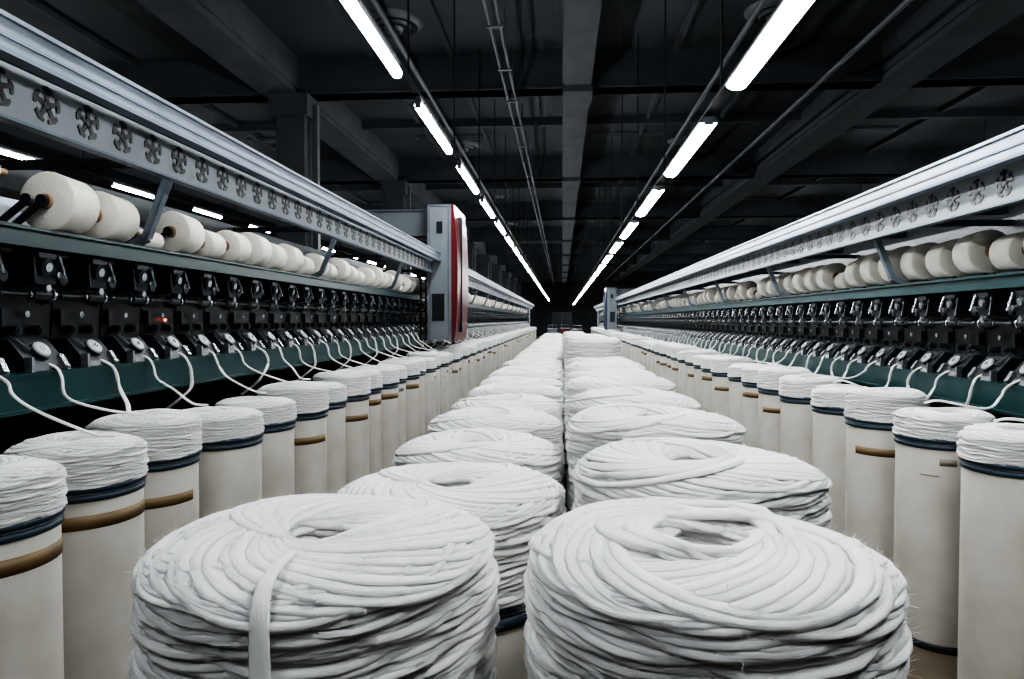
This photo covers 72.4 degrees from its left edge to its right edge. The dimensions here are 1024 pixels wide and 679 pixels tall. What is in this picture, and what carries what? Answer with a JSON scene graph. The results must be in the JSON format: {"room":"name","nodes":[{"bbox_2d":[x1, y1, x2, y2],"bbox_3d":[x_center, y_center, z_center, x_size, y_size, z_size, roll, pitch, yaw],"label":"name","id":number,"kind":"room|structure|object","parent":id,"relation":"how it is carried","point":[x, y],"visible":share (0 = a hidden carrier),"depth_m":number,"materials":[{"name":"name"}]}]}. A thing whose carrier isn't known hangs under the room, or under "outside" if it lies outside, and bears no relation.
{"room":"textile factory","nodes":[
{"label":"textile factory","id":0,"kind":"room"},
{"bbox_2d":[247,138,275,142],"bbox_3d":[-4.603,-4.001,14.058,1.370,0.045,0.230,0,2,4],"label":"ceiling air slot","id":1,"kind":"object","parent":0,"point":[269,140],"depth_m":13.99,"materials":[{"name":"black metal"}]},
{"bbox_2d":[415,134,483,139],"bbox_3d":[-1.211,-3.994,13.816,1.370,0.045,0.230,0,2,4],"label":"ceiling air slot","id":2,"kind":"object","parent":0,"point":[459,136],"depth_m":13.76,"materials":[{"name":"black metal"}]},
{"bbox_2d":[0,0,1023,286],"bbox_3d":[2.137,-4.162,29.819,26.000,0.600,68.000,0,2,4],"label":"ceiling","id":3,"kind":"structure","parent":0,"point":[943,43],"depth_m":11.25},
{"bbox_2d":[0,139,419,275],"bbox_3d":[-6.003,-3.573,22.540,0.060,1.370,43.708,0,2,4],"label":"lighting trunking","id":4,"kind":"object","parent":3,"relation":"hanging from","point":[2,145],"depth_m":12.37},
{"bbox_2d":[370,8,423,36],"bbox_3d":[-1.439,-3.804,8.522,0.740,0.130,0.740,0,2,4],"label":"ceiling vent","id":5,"kind":"object","parent":3,"relation":"in","point":[397,18],"visible":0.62,"depth_m":8.36,"materials":[{"name":"metal"}]},
{"bbox_2d":[340,0,548,298],"bbox_3d":[0.978,-3.441,29.184,0.068,2.003,61.473,0,2,4],"label":"lighting trunking","id":6,"kind":"object","parent":3,"relation":"hanging from","point":[405,73],"depth_m":5.59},
{"bbox_2d":[451,140,480,151],"bbox_3d":[-1.012,-3.970,14.504,0.740,0.130,0.740,0,2,4],"label":"ceiling vent","id":7,"kind":"object","parent":3,"relation":"in","point":[467,145],"visible":0.64,"depth_m":14.32,"materials":[{"name":"metal"}]},
{"bbox_2d":[480,194,503,200],"bbox_3d":[-0.584,-4.137,20.487,0.740,0.130,0.740,0,2,4],"label":"ceiling vent","id":8,"kind":"object","parent":3,"relation":"in","point":[497,196],"visible":0.57,"depth_m":20.29,"materials":[{"name":"metal"}]},
{"bbox_2d":[482,0,554,286],"bbox_3d":[1.469,-4.098,29.869,0.160,0.730,67.800,0,2,4],"label":"conduit","id":9,"kind":"object","parent":3,"relation":"hanging from","point":[490,26],"visible":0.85,"depth_m":9.32,"materials":[{"name":"metal"}]},
{"bbox_2d":[370,0,912,286],"bbox_3d":[2.885,-3.876,29.774,5.160,0.090,67.800,0,2,4],"label":"pipes","id":10,"kind":"object","parent":3,"relation":"attached to","point":[904,3],"visible":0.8,"depth_m":9.35,"materials":[{"name":"metal"}]},
{"bbox_2d":[668,136,686,147],"bbox_3d":[3.527,-3.961,14.180,0.740,0.130,0.740,0,2,4],"label":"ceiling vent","id":11,"kind":"object","parent":3,"relation":"in","point":[681,139],"visible":0.27,"depth_m":14.04,"materials":[{"name":"metal"}]},
{"bbox_2d":[573,0,814,302],"bbox_3d":[3.081,-3.274,29.584,0.129,2.360,60.383,0,2,4],"label":"fluorescent light fixture","id":12,"kind":"object","parent":3,"relation":"hanging from","point":[788,13],"depth_m":4.55,"materials":[{"name":"white plastic"}]},
{"bbox_2d":[744,0,779,25],"bbox_3d":[3.099,-3.795,8.198,0.740,0.130,0.740,0,2,4],"label":"ceiling vent","id":13,"kind":"object","parent":3,"relation":"in","point":[768,8],"visible":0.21,"depth_m":8.11,"materials":[{"name":"metal"}]},
{"bbox_2d":[700,119,985,260],"bbox_3d":[9.159,-3.592,21.456,0.040,1.272,43.708,0,2,4],"label":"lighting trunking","id":14,"kind":"object","parent":3,"relation":"hanging from","point":[985,119],"visible":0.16,"depth_m":20.40,"materials":[{"name":"black metal"}]},
{"bbox_2d":[473,285,706,335],"bbox_3d":[4.563,-2.859,63.832,26.000,5.100,0.100,0,2,4],"label":"wall","id":15,"kind":"structure","parent":0,"point":[583,311],"depth_m":63.74,"materials":[{"name":"paint"}]},
{"bbox_2d":[552,312,571,332],"bbox_3d":[4.556,-1.406,63.772,1.800,2.200,0.100,0,2,4],"label":"door","id":16,"kind":"structure","parent":15,"relation":"in","point":[561,319],"depth_m":63.75,"materials":[{"name":"teal paint"}]},
{"bbox_2d":[591,130,663,136],"bbox_3d":[2.230,-3.987,13.570,1.370,0.045,0.230,0,2,4],"label":"ceiling air slot","id":17,"kind":"object","parent":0,"point":[660,132],"depth_m":13.50,"materials":[{"name":"black metal"}]},
{"bbox_2d":[536,336,957,678],"bbox_3d":[2.137,0.686,29.954,26.000,0.100,68.000,0,2,4],"label":"floor","id":18,"kind":"structure","parent":0,"point":[929,664],"depth_m":2.98,"materials":[{"name":"concrete"}]},
{"bbox_2d":[0,455,67,678],"bbox_3d":[-1.450,0.876,1.911,0.414,1.083,0.413,-1,2,-39],"label":"can","id":19,"kind":"object","parent":18,"relation":"on","point":[33,490],"visible":1,"depth_m":1.85,"materials":[{"name":"beige plastic"}]},
{"bbox_2d":[3,430,148,678],"bbox_3d":[-1.448,0.864,2.354,0.414,1.083,0.413,-1,2,-39],"label":"can","id":20,"kind":"object","parent":18,"relation":"on","point":[102,526],"visible":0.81,"depth_m":2.22,"materials":[{"name":"beige plastic"}]},
{"bbox_2d":[85,409,202,553],"bbox_3d":[-1.456,0.841,2.798,0.412,1.104,0.411,0,2,11],"label":"can","id":21,"kind":"object","parent":18,"relation":"on","point":[173,437],"visible":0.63,"depth_m":2.67,"materials":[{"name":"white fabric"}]},
{"bbox_2d":[183,406,264,518],"bbox_3d":[-1.360,0.849,3.243,0.414,1.062,0.413,1,2,20],"label":"can","id":22,"kind":"object","parent":18,"relation":"on","point":[230,463],"visible":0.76,"depth_m":3.09,"materials":[{"name":"beige plastic"}]},
{"bbox_2d":[215,396,296,498],"bbox_3d":[-1.348,0.836,3.699,0.414,1.062,0.413,1,2,20],"label":"can","id":23,"kind":"object","parent":18,"relation":"on","point":[280,415],"visible":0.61,"depth_m":3.58,"materials":[{"name":"beige plastic"}]},
{"bbox_2d":[0,8,534,454],"bbox_3d":[-1.202,-0.275,20.662,2.418,2.338,41.048,0,2,4],"label":"machine","id":24,"kind":"object","parent":18,"relation":"on","point":[112,302],"visible":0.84,"depth_m":3.30,"materials":[{"name":"metal"}]},
{"bbox_2d":[362,204,467,341],"bbox_3d":[-1.304,-0.872,9.592,1.310,1.770,1.050,0,2,4],"label":"end cabinet","id":25,"kind":"object","parent":24,"relation":"attached to","point":[443,226],"visible":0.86,"depth_m":9.07,"materials":[{"name":"metal"}]},
{"bbox_2d":[256,381,329,494],"bbox_3d":[-1.290,0.803,4.142,0.412,1.104,0.411,0,2,11],"label":"can","id":26,"kind":"object","parent":18,"relation":"on","point":[311,398],"visible":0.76,"depth_m":4.00,"materials":[{"name":"beige plastic"}]},
{"bbox_2d":[269,92,320,250],"bbox_3d":[-3.019,-1.096,9.914,0.600,4.579,0.540,0,2,4],"label":"concrete column","id":27,"kind":"structure","parent":18,"relation":"on","point":[297,116],"depth_m":9.68,"materials":[{"name":"concrete"}]},
{"bbox_2d":[119,488,507,678],"bbox_3d":[-0.216,0.818,0.825,0.422,1.258,0.426,0,2,4],"label":"coiled cotton sliver","id":28,"kind":"object","parent":18,"relation":"on","point":[303,586],"visible":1,"depth_m":0.68,"materials":[{"name":"white fabric"}]},
{"bbox_2d":[312,381,347,493],"bbox_3d":[-1.288,0.811,4.598,0.414,1.062,0.413,1,2,20],"label":"can","id":29,"kind":"object","parent":18,"relation":"on","point":[336,426],"visible":0.29,"depth_m":4.49,"materials":[{"name":"beige plastic"}]},
{"bbox_2d":[313,370,370,484],"bbox_3d":[-1.225,0.778,5.051,0.414,1.104,0.414,1,2,30],"label":"can","id":30,"kind":"object","parent":18,"relation":"on","point":[358,383],"visible":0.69,"depth_m":4.91,"materials":[{"name":"beige plastic"}]},
{"bbox_2d":[336,368,382,474],"bbox_3d":[-1.222,0.776,5.508,0.414,1.083,0.413,-1,2,-39],"label":"can","id":31,"kind":"object","parent":18,"relation":"on","point":[376,381],"visible":0.21,"depth_m":5.41,"materials":[{"name":"beige plastic"}]},
{"bbox_2d":[354,365,399,469],"bbox_3d":[-1.161,0.763,5.949,0.414,1.083,0.413,-1,2,-39],"label":"can","id":32,"kind":"object","parent":18,"relation":"on","point":[389,394],"visible":0.41,"depth_m":5.82,"materials":[{"name":"beige plastic"}]},
{"bbox_2d":[378,364,407,447],"bbox_3d":[-1.160,0.760,6.390,0.414,1.064,0.413,1,2,39],"label":"can","id":33,"kind":"object","parent":18,"relation":"on","point":[402,369],"visible":0.13,"depth_m":6.30,"materials":[{"name":"beige plastic"}]},
{"bbox_2d":[381,180,410,274],"bbox_3d":[-2.592,-1.263,15.896,0.600,4.579,0.540,0,2,4],"label":"concrete column","id":34,"kind":"structure","parent":18,"relation":"on","point":[397,193],"depth_m":15.65,"materials":[{"name":"concrete"}]},
{"bbox_2d":[378,359,420,441],"bbox_3d":[-1.098,0.739,6.827,0.414,1.083,0.413,-1,2,-39],"label":"can","id":35,"kind":"object","parent":18,"relation":"on","point":[413,367],"visible":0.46,"depth_m":6.70,"materials":[{"name":"beige plastic"}]},
{"bbox_2d":[388,357,425,436],"bbox_3d":[-1.097,0.726,7.274,0.414,1.083,0.412,1,2,34],"label":"can","id":36,"kind":"object","parent":18,"relation":"on","point":[421,361],"visible":0.15,"depth_m":7.19,"materials":[{"name":"beige plastic"}]},
{"bbox_2d":[406,351,440,416],"bbox_3d":[-1.032,0.691,8.169,0.414,1.104,0.414,-1,2,-26],"label":"can","id":37,"kind":"object","parent":18,"relation":"on","point":[436,355],"visible":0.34,"depth_m":8.08,"materials":[{"name":"beige plastic"}]},
{"bbox_2d":[414,356,436,434],"bbox_3d":[-1.035,0.723,7.725,0.414,1.064,0.413,0,2,17],"label":"can","id":38,"kind":"object","parent":18,"relation":"on","point":[430,374],"visible":0.23,"depth_m":7.60,"materials":[{"name":"beige plastic"}]},
{"bbox_2d":[434,351,452,411],"bbox_3d":[-0.969,0.686,9.070,0.414,1.064,0.413,1,2,18],"label":"can","id":39,"kind":"object","parent":18,"relation":"on","point":[443,352],"visible":0.16,"depth_m":9.00,"materials":[{"name":"beige plastic"}]},
{"bbox_2d":[440,353,449,414],"bbox_3d":[-0.971,0.698,8.617,0.414,1.064,0.413,1,2,26],"label":"can","id":40,"kind":"object","parent":18,"relation":"on","point":[444,369],"visible":0.19,"depth_m":8.50,"materials":[{"name":"beige plastic"}]},
{"bbox_2d":[430,347,460,404],"bbox_3d":[-0.906,0.653,9.511,0.414,1.104,0.414,-1,2,-43],"label":"can","id":41,"kind":"object","parent":18,"relation":"on","point":[455,351],"visible":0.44,"depth_m":9.38,"materials":[{"name":"beige plastic"}]},
{"bbox_2d":[437,346,462,398],"bbox_3d":[-0.904,0.641,9.964,0.414,1.104,0.414,1,2,43],"label":"can","id":42,"kind":"object","parent":18,"relation":"on","point":[459,347],"visible":0.09,"depth_m":9.89,"materials":[{"name":"beige plastic"}]},
{"bbox_2d":[335,461,567,678],"bbox_3d":[-0.107,0.831,1.257,0.424,1.209,0.424,-1,2,-28],"label":"can","id":43,"kind":"object","parent":18,"relation":"on","point":[516,500],"visible":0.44,"depth_m":1.13,"materials":[{"name":"white fabric"}]},
{"bbox_2d":[448,345,470,397],"bbox_3d":[-0.841,0.627,10.848,0.414,1.083,0.413,0,2,-1],"label":"can","id":44,"kind":"object","parent":18,"relation":"on","point":[463,346],"visible":0.16,"depth_m":10.77,"materials":[{"name":"beige plastic"}]},
{"bbox_2d":[462,347,468,397],"bbox_3d":[-0.843,0.649,10.406,0.414,1.062,0.413,0,2,10],"label":"can","id":45,"kind":"object","parent":18,"relation":"on","point":[465,350],"visible":0.15,"depth_m":10.29,"materials":[{"name":"beige plastic"}]},
{"bbox_2d":[455,343,477,386],"bbox_3d":[-0.778,0.602,11.733,0.414,1.083,0.412,0,2,7],"label":"can","id":46,"kind":"object","parent":18,"relation":"on","point":[470,344],"visible":0.18,"depth_m":11.65,"materials":[{"name":"beige plastic"}]},
{"bbox_2d":[467,241,475,293],"bbox_3d":[-1.737,-1.596,27.861,0.600,4.579,0.540,0,2,4],"label":"concrete column","id":47,"kind":"structure","parent":18,"relation":"on","point":[471,245],"depth_m":27.62,"materials":[{"name":"concrete"}]},
{"bbox_2d":[466,345,476,390],"bbox_3d":[-0.780,0.624,11.294,0.414,1.064,0.413,1,2,24],"label":"can","id":48,"kind":"object","parent":18,"relation":"on","point":[473,348],"visible":0.15,"depth_m":11.17,"materials":[{"name":"beige plastic"}]},
{"bbox_2d":[461,341,482,386],"bbox_3d":[-0.715,0.579,12.181,0.412,1.104,0.411,1,2,40],"label":"can","id":49,"kind":"object","parent":18,"relation":"on","point":[479,353],"visible":0.26,"depth_m":12.06,"materials":[{"name":"beige plastic"}]},
{"bbox_2d":[468,340,487,379],"bbox_3d":[-0.651,0.554,13.082,0.414,1.104,0.414,-1,2,-27],"label":"can","id":50,"kind":"object","parent":18,"relation":"on","point":[485,342],"visible":0.22,"depth_m":12.96,"materials":[{"name":"beige plastic"}]},
{"bbox_2d":[392,425,565,503],"bbox_3d":[-0.080,0.822,1.698,0.423,1.203,0.427,-1,2,-25],"label":"can","id":51,"kind":"object","parent":18,"relation":"on","point":[476,445],"visible":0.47,"depth_m":1.58,"materials":[{"name":"white fabric"}]},
{"bbox_2d":[478,255,490,298],"bbox_3d":[-1.310,-1.763,33.843,0.600,4.579,0.540,0,2,4],"label":"concrete column","id":52,"kind":"structure","parent":18,"relation":"on","point":[485,260],"depth_m":33.60,"materials":[{"name":"concrete"}]},
{"bbox_2d":[479,339,492,377],"bbox_3d":[-0.587,0.539,13.986,0.414,1.083,0.413,0,2,-1],"label":"can","id":53,"kind":"object","parent":18,"relation":"on","point":[489,341],"visible":0.1,"depth_m":13.87,"materials":[{"name":"beige plastic"}]},
{"bbox_2d":[479,337,496,371],"bbox_3d":[-0.523,0.504,14.873,0.412,1.104,0.411,0,2,13],"label":"can","id":54,"kind":"object","parent":18,"relation":"on","point":[493,339],"visible":0.23,"depth_m":14.76,"materials":[{"name":"beige plastic"}]},
{"bbox_2d":[427,405,565,463],"bbox_3d":[-0.050,0.807,2.128,0.422,1.209,0.430,0,2,0],"label":"can","id":55,"kind":"object","parent":18,"relation":"on","point":[537,423],"visible":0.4,"depth_m":2.01,"materials":[{"name":"white fabric"}]},
{"bbox_2d":[491,265,501,300],"bbox_3d":[-0.882,-1.929,39.826,0.600,4.579,0.540,0,2,4],"label":"concrete column","id":56,"kind":"structure","parent":18,"relation":"on","point":[496,270],"depth_m":39.58,"materials":[{"name":"concrete"}]},
{"bbox_2d":[489,336,503,368],"bbox_3d":[-0.395,0.464,16.674,0.412,1.083,0.414,-1,2,-25],"label":"can","id":57,"kind":"object","parent":18,"relation":"on","point":[501,337],"visible":0.13,"depth_m":16.55,"materials":[{"name":"beige plastic"}]},
{"bbox_2d":[496,338,500,369],"bbox_3d":[-0.460,0.499,15.770,0.414,1.064,0.413,1,2,34],"label":"can","id":58,"kind":"object","parent":18,"relation":"on","point":[498,340],"visible":0.12,"depth_m":15.66,"materials":[{"name":"beige plastic"}]},
{"bbox_2d":[502,272,509,304],"bbox_3d":[-0.455,-2.096,45.808,0.600,4.579,0.540,0,2,4],"label":"concrete column","id":59,"kind":"structure","parent":18,"relation":"on","point":[505,275],"depth_m":45.57,"materials":[{"name":"concrete"}]},
{"bbox_2d":[450,393,562,420],"bbox_3d":[-0.021,0.797,2.573,0.423,1.203,0.427,1,2,24],"label":"can","id":60,"kind":"object","parent":18,"relation":"on","point":[537,402],"visible":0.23,"depth_m":2.48,"materials":[{"name":"white fabric"}]},
{"bbox_2d":[510,278,515,306],"bbox_3d":[-0.027,-2.263,51.791,0.600,4.579,0.540,0,2,4],"label":"concrete column","id":61,"kind":"structure","parent":18,"relation":"on","point":[512,280],"depth_m":51.55,"materials":[{"name":"concrete"}]},
{"bbox_2d":[468,381,563,422],"bbox_3d":[0.019,0.782,3.005,0.422,1.209,0.430,-1,2,-20],"label":"can","id":62,"kind":"object","parent":18,"relation":"on","point":[552,392],"visible":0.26,"depth_m":2.88,"materials":[{"name":"white fabric"}]},
{"bbox_2d":[514,282,520,307],"bbox_3d":[0.400,-2.429,57.773,0.600,4.579,0.540,0,2,4],"label":"concrete column","id":63,"kind":"structure","parent":18,"relation":"on","point":[518,284],"depth_m":57.54,"materials":[{"name":"concrete"}]},
{"bbox_2d":[480,376,563,404],"bbox_3d":[0.044,0.773,3.438,0.427,1.203,0.423,0,2,4],"label":"can","id":64,"kind":"object","parent":18,"relation":"on","point":[498,379],"visible":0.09,"depth_m":3.35,"materials":[{"name":"white fabric"}]},
{"bbox_2d":[488,367,561,381],"bbox_3d":[0.072,0.758,3.870,0.422,1.209,0.430,-1,2,-32],"label":"can","id":65,"kind":"object","parent":18,"relation":"on","point":[519,372],"visible":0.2,"depth_m":3.75,"materials":[{"name":"white fabric"}]},
{"bbox_2d":[498,365,563,390],"bbox_3d":[0.117,0.748,4.326,0.427,1.203,0.423,-1,2,-28],"label":"can","id":66,"kind":"object","parent":18,"relation":"on","point":[552,368],"visible":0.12,"depth_m":4.25,"materials":[{"name":"white fabric"}]},
{"bbox_2d":[502,360,561,367],"bbox_3d":[0.137,0.733,4.774,0.430,1.209,0.422,-1,2,-21],"label":"can","id":67,"kind":"object","parent":18,"relation":"on","point":[512,362],"visible":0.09,"depth_m":4.66,"materials":[{"name":"white fabric"}]},
{"bbox_2d":[513,357,561,364],"bbox_3d":[0.170,0.724,5.212,0.423,1.203,0.427,-1,2,-22],"label":"can","id":68,"kind":"object","parent":18,"relation":"on","point":[524,358],"visible":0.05,"depth_m":5.12,"materials":[{"name":"white fabric"}]},
{"bbox_2d":[513,353,563,375],"bbox_3d":[0.215,0.709,5.656,0.430,1.209,0.422,1,2,32],"label":"can","id":69,"kind":"object","parent":18,"relation":"on","point":[554,356],"visible":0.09,"depth_m":5.55,"materials":[{"name":"white fabric"}]},
{"bbox_2d":[518,349,561,354],"bbox_3d":[0.264,0.684,6.544,0.422,1.209,0.430,0,2,-16],"label":"can","id":70,"kind":"object","parent":18,"relation":"on","point":[530,350],"visible":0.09,"depth_m":6.42,"materials":[{"name":"white fabric"}]},
{"bbox_2d":[517,352,563,370],"bbox_3d":[0.246,0.699,6.099,0.427,1.203,0.423,-1,2,-20],"label":"can","id":71,"kind":"object","parent":18,"relation":"on","point":[560,354],"visible":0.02,"depth_m":6.04,"materials":[{"name":"white fabric"}]},
{"bbox_2d":[564,334,607,340],"bbox_3d":[0.649,0.628,6.008,0.414,1.350,0.416,-1,2,-39],"label":"can","id":72,"kind":"object","parent":18,"relation":"on","point":[575,335],"visible":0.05,"depth_m":5.87,"materials":[{"name":"white fabric"}]},
{"bbox_2d":[564,337,621,492],"bbox_3d":[0.583,0.655,5.055,0.414,1.350,0.416,1,2,42],"label":"can","id":73,"kind":"object","parent":18,"relation":"on","point":[575,347],"visible":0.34,"depth_m":4.88,"materials":[{"name":"white fabric"}]},
{"bbox_2d":[564,357,632,386],"bbox_3d":[0.507,0.723,4.076,0.428,1.269,0.422,1,2,23],"label":"can","id":74,"kind":"object","parent":18,"relation":"on","point":[572,360],"visible":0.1,"depth_m":3.99,"materials":[{"name":"white fabric"}]},
{"bbox_2d":[563,360,645,404],"bbox_3d":[0.472,0.734,3.582,0.422,1.272,0.427,0,2,4],"label":"can","id":75,"kind":"object","parent":18,"relation":"on","point":[571,367],"visible":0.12,"depth_m":3.47,"materials":[{"name":"white fabric"}]},
{"bbox_2d":[564,368,656,511],"bbox_3d":[0.440,0.749,3.109,0.428,1.269,0.422,1,2,19],"label":"can","id":76,"kind":"object","parent":18,"relation":"on","point":[602,371],"visible":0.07,"depth_m":3.02,"materials":[{"name":"white fabric"}]},
{"bbox_2d":[563,374,675,511],"bbox_3d":[0.401,0.761,2.624,0.422,1.272,0.427,1,2,32],"label":"can","id":77,"kind":"object","parent":18,"relation":"on","point":[581,384],"visible":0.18,"depth_m":2.51,"materials":[{"name":"white fabric"}]},
{"bbox_2d":[564,387,700,468],"bbox_3d":[0.366,0.776,2.162,0.428,1.269,0.422,-1,2,-40],"label":"can","id":78,"kind":"object","parent":18,"relation":"on","point":[576,403],"visible":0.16,"depth_m":2.05,"materials":[{"name":"white fabric"}]},
{"bbox_2d":[631,336,636,361],"bbox_3d":[2.840,0.485,15.546,0.414,1.104,0.414,0,2,-11],"label":"can","id":79,"kind":"object","parent":18,"relation":"on","point":[632,338],"visible":0.1,"depth_m":15.45,"materials":[{"name":"beige plastic"}]},
{"bbox_2d":[634,337,652,362],"bbox_3d":[2.818,0.501,14.983,0.411,1.104,0.412,0,2,-17],"label":"can","id":80,"kind":"object","parent":18,"relation":"on","point":[637,339],"visible":0.27,"depth_m":14.88,"materials":[{"name":"beige plastic"}]},
{"bbox_2d":[646,341,658,371],"bbox_3d":[2.643,0.574,12.744,0.414,1.083,0.412,-1,2,-29],"label":"can","id":81,"kind":"object","parent":18,"relation":"on","point":[648,344],"visible":0.2,"depth_m":12.64,"materials":[{"name":"beige plastic"}]},
{"bbox_2d":[651,344,654,373],"bbox_3d":[2.618,0.600,12.178,0.413,1.062,0.414,1,2,43],"label":"can","id":82,"kind":"object","parent":18,"relation":"on","point":[652,346],"visible":0.09,"depth_m":12.10,"materials":[{"name":"beige plastic"}]},
{"bbox_2d":[643,340,662,369],"bbox_3d":[2.689,0.559,13.291,0.413,1.083,0.414,0,2,-15],"label":"can","id":83,"kind":"object","parent":18,"relation":"on","point":[644,342],"visible":0.1,"depth_m":13.21,"materials":[{"name":"beige plastic"}]},
{"bbox_2d":[564,403,745,510],"bbox_3d":[0.333,0.788,1.660,0.427,1.272,0.422,0,2,-15],"label":"can","id":84,"kind":"object","parent":18,"relation":"on","point":[591,428],"visible":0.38,"depth_m":1.53,"materials":[{"name":"fabric"}]},
{"bbox_2d":[654,342,675,376],"bbox_3d":[2.562,0.595,11.625,0.411,1.104,0.412,0,2,1],"label":"can","id":85,"kind":"object","parent":18,"relation":"on","point":[656,345],"visible":0.2,"depth_m":11.53,"materials":[{"name":"beige plastic"}]},
{"bbox_2d":[659,343,683,379],"bbox_3d":[2.531,0.610,11.070,0.411,1.104,0.412,1,2,26],"label":"can","id":86,"kind":"object","parent":18,"relation":"on","point":[662,347],"visible":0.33,"depth_m":10.96,"materials":[{"name":"beige plastic"}]},
{"bbox_2d":[666,344,690,380],"bbox_3d":[2.518,0.626,10.500,0.411,1.104,0.412,1,2,21],"label":"can","id":87,"kind":"object","parent":18,"relation":"on","point":[668,351],"visible":0.18,"depth_m":10.42,"materials":[{"name":"beige plastic"}]},
{"bbox_2d":[677,350,685,395],"bbox_3d":[2.426,0.677,9.396,0.413,1.062,0.414,0,2,14],"label":"can","id":88,"kind":"object","parent":18,"relation":"on","point":[681,355],"visible":0.19,"depth_m":9.30,"materials":[{"name":"beige plastic"}]},
{"bbox_2d":[670,346,698,392],"bbox_3d":[2.456,0.641,9.947,0.411,1.104,0.412,0,2,12],"label":"can","id":89,"kind":"object","parent":18,"relation":"on","point":[675,350],"visible":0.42,"depth_m":9.84,"materials":[{"name":"beige plastic"}]},
{"bbox_2d":[685,349,717,398],"bbox_3d":[2.386,0.672,8.834,0.411,1.104,0.412,0,2,6],"label":"can","id":90,"kind":"object","parent":18,"relation":"on","point":[689,354],"visible":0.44,"depth_m":8.72,"materials":[{"name":"beige plastic"}]},
{"bbox_2d":[571,436,832,529],"bbox_3d":[0.305,0.803,1.188,0.422,1.269,0.428,0,2,15],"label":"can","id":91,"kind":"object","parent":18,"relation":"on","point":[683,468],"visible":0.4,"depth_m":1.05,"materials":[{"name":"white fabric"}]},
{"bbox_2d":[693,354,719,409],"bbox_3d":[2.346,0.708,8.270,0.413,1.064,0.414,1,2,35],"label":"can","id":92,"kind":"object","parent":18,"relation":"on","point":[697,358],"visible":0.16,"depth_m":8.18,"materials":[{"name":"beige plastic"}]},
{"bbox_2d":[701,355,728,412],"bbox_3d":[2.289,0.714,7.721,0.413,1.083,0.414,-1,2,-43],"label":"can","id":93,"kind":"object","parent":18,"relation":"on","point":[705,361],"visible":0.21,"depth_m":7.62,"materials":[{"name":"beige plastic"}]},
{"bbox_2d":[519,494,922,678],"bbox_3d":[0.208,0.817,0.775,0.415,1.263,0.412,0,2,4],"label":"coiled cotton sliver","id":94,"kind":"object","parent":18,"relation":"on","point":[662,587],"visible":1,"depth_m":0.63,"materials":[{"name":"white fabric"}]},
{"bbox_2d":[710,356,751,417],"bbox_3d":[2.239,0.719,7.158,0.414,1.104,0.414,1,2,26],"label":"can","id":95,"kind":"object","parent":18,"relation":"on","point":[719,365],"visible":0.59,"depth_m":7.02,"materials":[{"name":"beige plastic"}]},
{"bbox_2d":[727,363,764,424],"bbox_3d":[2.238,0.756,6.592,0.413,1.062,0.414,0,2,16],"label":"can","id":96,"kind":"object","parent":18,"relation":"on","point":[734,371],"visible":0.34,"depth_m":6.49,"materials":[{"name":"beige plastic"}]},
{"bbox_2d":[741,364,784,447],"bbox_3d":[2.188,0.761,6.040,0.413,1.083,0.414,-1,2,-43],"label":"can","id":97,"kind":"object","parent":18,"relation":"on","point":[749,375],"visible":0.3,"depth_m":5.94,"materials":[{"name":"beige plastic"}]},
{"bbox_2d":[757,367,811,452],"bbox_3d":[2.127,0.766,5.475,0.411,1.104,0.412,0,2,6],"label":"can","id":98,"kind":"object","parent":18,"relation":"on","point":[769,402],"visible":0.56,"depth_m":5.36,"materials":[{"name":"beige plastic"}]},
{"bbox_2d":[594,125,1023,423],"bbox_3d":[4.275,-0.207,20.217,2.424,2.227,41.159,0,2,4],"label":"machine","id":99,"kind":"object","parent":18,"relation":"on","point":[940,316],"visible":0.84,"depth_m":4.43,"materials":[{"name":"metal"}]},
{"bbox_2d":[603,288,633,329],"bbox_3d":[3.835,-1.056,24.264,1.310,1.440,1.050,0,2,4],"label":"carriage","id":100,"kind":"object","parent":99,"relation":"on","point":[610,306],"visible":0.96,"depth_m":23.79,"materials":[{"name":"metal"}]},
{"bbox_2d":[778,375,841,465],"bbox_3d":[2.087,0.792,4.923,0.412,1.083,0.414,1,2,30],"label":"can","id":101,"kind":"object","parent":18,"relation":"on","point":[796,413],"visible":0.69,"depth_m":4.79,"materials":[{"name":"beige plastic"}]},
{"bbox_2d":[810,384,866,535],"bbox_3d":[2.078,0.818,4.367,0.413,1.062,0.414,0,2,16],"label":"can","id":102,"kind":"object","parent":18,"relation":"on","point":[827,401],"visible":0.48,"depth_m":4.24,"materials":[{"name":"beige plastic"}]},
{"bbox_2d":[843,387,929,562],"bbox_3d":[2.021,0.813,3.800,0.411,1.104,0.412,0,2,6],"label":"can","id":103,"kind":"object","parent":18,"relation":"on","point":[870,443],"visible":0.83,"depth_m":3.67,"materials":[{"name":"beige plastic"}]},
{"bbox_2d":[892,407,995,655],"bbox_3d":[1.986,0.848,3.240,0.413,1.064,0.414,1,2,35],"label":"can","id":104,"kind":"object","parent":18,"relation":"on","point":[927,467],"visible":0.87,"depth_m":3.11,"materials":[{"name":"beige plastic"}]},
{"bbox_2d":[956,422,1023,678],"bbox_3d":[1.936,0.865,2.679,0.413,1.062,0.414,0,2,16],"label":"can","id":105,"kind":"object","parent":18,"relation":"on","point":[990,454],"visible":1,"depth_m":2.59,"materials":[{"name":"beige plastic"}]},
{"bbox_2d":[707,202,1023,286],"bbox_3d":[15.154,-1.887,28.953,0.100,5.100,68.000,0,2,4],"label":"wall","id":106,"kind":"structure","parent":0,"point":[1014,210],"depth_m":26.34,"materials":[{"name":"paint"}]},
{"bbox_2d":[843,126,898,132],"bbox_3d":[6.569,-3.978,13.260,1.370,0.045,0.230,0,2,4],"label":"ceiling air slot","id":107,"kind":"object","parent":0,"point":[870,128],"depth_m":13.18,"materials":[{"name":"black metal"}]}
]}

